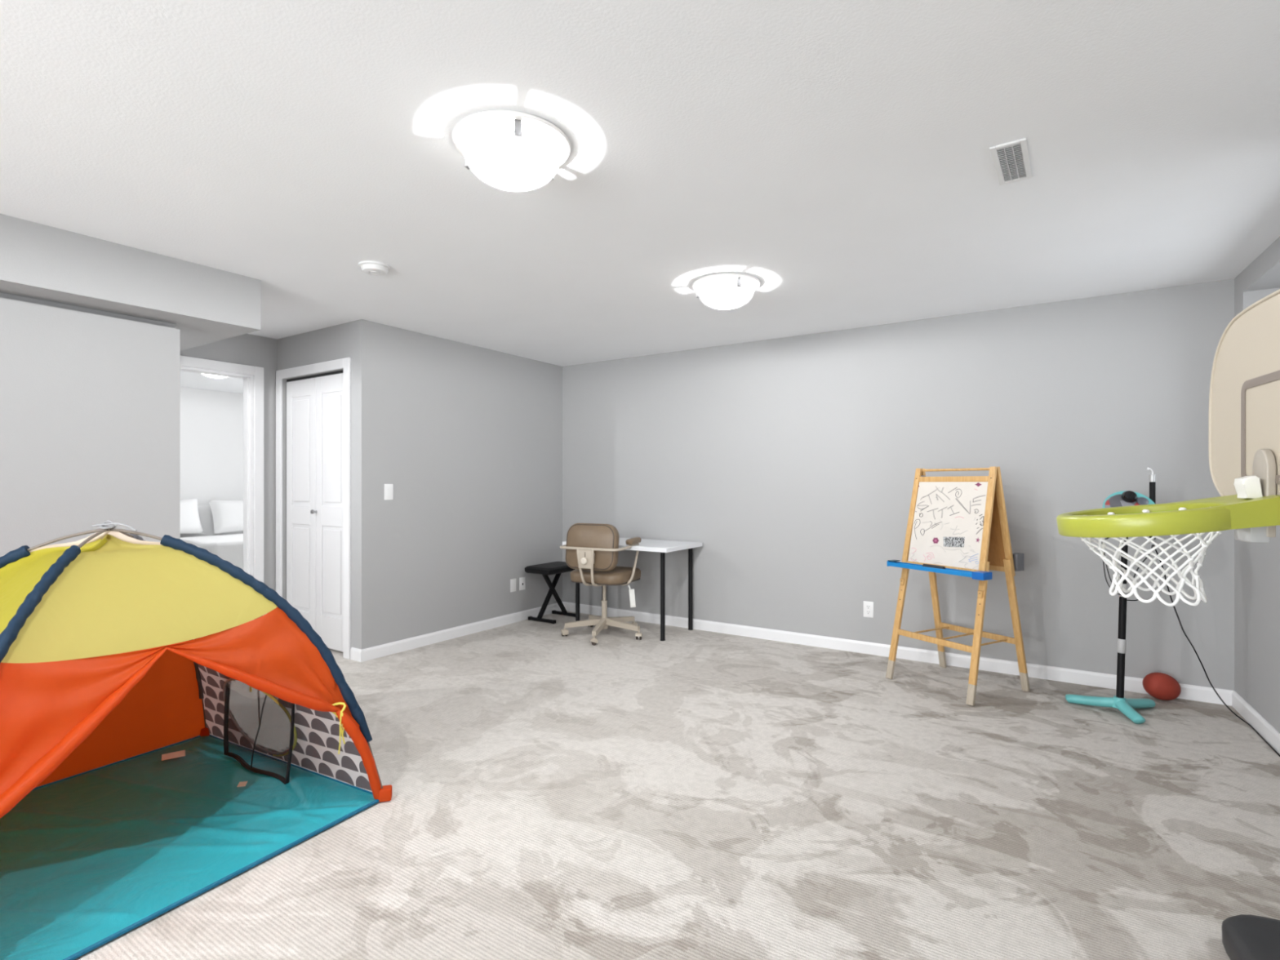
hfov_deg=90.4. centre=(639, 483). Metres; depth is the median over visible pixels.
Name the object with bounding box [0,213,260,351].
soffit
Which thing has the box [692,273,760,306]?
ceiling lamp
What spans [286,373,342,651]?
door
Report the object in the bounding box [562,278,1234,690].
wall
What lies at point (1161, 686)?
football
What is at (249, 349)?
wall
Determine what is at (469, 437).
wall
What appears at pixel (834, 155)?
ceiling
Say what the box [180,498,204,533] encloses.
pillow
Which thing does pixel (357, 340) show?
wall
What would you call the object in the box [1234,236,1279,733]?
wall
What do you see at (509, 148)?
ceiling lamp
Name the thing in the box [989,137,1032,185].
ceiling vent
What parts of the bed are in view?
headboard, mattress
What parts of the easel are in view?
leg, leg, spreader rod, leg, leg, rail, rail, spreader rod, leg, leg, spreader rod, rail, leg, leg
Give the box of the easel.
[885,466,1030,706]
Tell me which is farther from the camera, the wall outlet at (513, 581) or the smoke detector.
the wall outlet at (513, 581)
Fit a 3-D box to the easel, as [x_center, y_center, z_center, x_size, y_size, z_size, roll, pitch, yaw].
[1.956,0.576,3.943,0.548,1.345,0.662,0,0,-28]
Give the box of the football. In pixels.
[1142,672,1181,700]
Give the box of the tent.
[0,520,391,959]
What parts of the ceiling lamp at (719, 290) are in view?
lamp shade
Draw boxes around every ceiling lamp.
[452,110,570,190]
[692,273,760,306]
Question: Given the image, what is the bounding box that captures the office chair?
[560,523,642,645]
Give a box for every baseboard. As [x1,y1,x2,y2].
[350,647,362,662]
[361,601,562,662]
[562,601,1233,706]
[1231,690,1279,754]
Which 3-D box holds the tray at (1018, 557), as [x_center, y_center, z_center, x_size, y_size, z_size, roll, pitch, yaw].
[2.129,0.471,4.037,0.077,0.102,0.570,0,0,-28]
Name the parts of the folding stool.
leg, seat, leg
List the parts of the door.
knob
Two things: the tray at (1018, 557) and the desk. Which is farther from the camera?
the desk
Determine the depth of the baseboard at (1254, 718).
3.20 m
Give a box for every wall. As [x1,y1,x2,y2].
[0,292,180,556]
[180,333,277,591]
[180,386,243,505]
[277,319,377,648]
[377,323,562,645]
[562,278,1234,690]
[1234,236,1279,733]
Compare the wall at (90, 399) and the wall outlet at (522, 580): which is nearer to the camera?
the wall at (90, 399)
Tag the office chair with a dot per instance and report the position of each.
(592, 549)
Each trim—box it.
[180,355,263,582]
[275,357,351,658]
[286,369,342,382]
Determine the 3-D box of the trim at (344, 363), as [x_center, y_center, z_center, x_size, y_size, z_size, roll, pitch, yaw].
[-2.478,0.177,4.793,0.995,2.145,0.018,0,0,33]
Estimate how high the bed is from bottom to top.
0.980 m
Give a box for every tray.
[887,560,992,580]
[1012,552,1024,571]
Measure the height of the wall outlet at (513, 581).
0.116 m
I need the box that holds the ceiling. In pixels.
[0,0,1279,393]
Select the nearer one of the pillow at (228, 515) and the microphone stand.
the microphone stand
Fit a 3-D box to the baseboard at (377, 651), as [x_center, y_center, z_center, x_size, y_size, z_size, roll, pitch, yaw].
[-1.352,1.208,5.360,0.014,0.085,2.165,0,0,33]
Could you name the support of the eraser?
on the easel
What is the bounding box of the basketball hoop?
[1056,288,1279,959]
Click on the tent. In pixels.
(132, 788)
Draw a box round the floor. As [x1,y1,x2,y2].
[74,610,1279,959]
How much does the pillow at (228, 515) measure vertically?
0.402 m
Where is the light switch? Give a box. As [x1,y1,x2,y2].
[384,484,393,499]
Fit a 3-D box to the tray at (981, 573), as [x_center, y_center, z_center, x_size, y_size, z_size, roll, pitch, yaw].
[1.792,0.521,3.853,0.618,0.043,0.383,0,0,33]
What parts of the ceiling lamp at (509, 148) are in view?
lamp shade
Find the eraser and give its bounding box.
[922,564,945,568]
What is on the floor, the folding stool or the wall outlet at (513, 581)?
the folding stool
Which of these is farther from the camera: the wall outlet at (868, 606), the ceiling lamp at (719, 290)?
the wall outlet at (868, 606)
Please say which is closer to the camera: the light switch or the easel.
the easel
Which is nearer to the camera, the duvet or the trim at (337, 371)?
the trim at (337, 371)
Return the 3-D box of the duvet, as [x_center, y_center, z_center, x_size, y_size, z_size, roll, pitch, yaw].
[-4.210,0.814,7.252,1.200,0.472,1.680,0,0,33]
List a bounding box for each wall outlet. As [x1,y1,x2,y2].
[510,578,516,592]
[519,577,524,590]
[863,600,873,617]
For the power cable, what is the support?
hanging from the microphone stand
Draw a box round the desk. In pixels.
[562,537,702,640]
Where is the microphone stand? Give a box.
[1065,467,1155,724]
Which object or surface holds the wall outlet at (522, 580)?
attached to the wall at (469, 437)
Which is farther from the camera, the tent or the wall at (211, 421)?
the wall at (211, 421)
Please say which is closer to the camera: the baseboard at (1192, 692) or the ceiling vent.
the ceiling vent
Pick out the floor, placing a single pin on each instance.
(695, 794)
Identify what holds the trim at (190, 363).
attached to the wall at (249, 349)
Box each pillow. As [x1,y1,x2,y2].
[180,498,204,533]
[208,499,243,533]
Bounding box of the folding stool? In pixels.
[524,561,575,623]
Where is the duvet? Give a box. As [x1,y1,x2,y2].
[180,533,243,569]
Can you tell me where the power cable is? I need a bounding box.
[1152,544,1279,756]
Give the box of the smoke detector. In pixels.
[358,260,390,275]
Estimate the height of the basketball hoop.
1.710 m
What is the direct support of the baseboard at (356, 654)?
attached to the wall at (357, 340)
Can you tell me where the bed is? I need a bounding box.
[180,505,243,569]

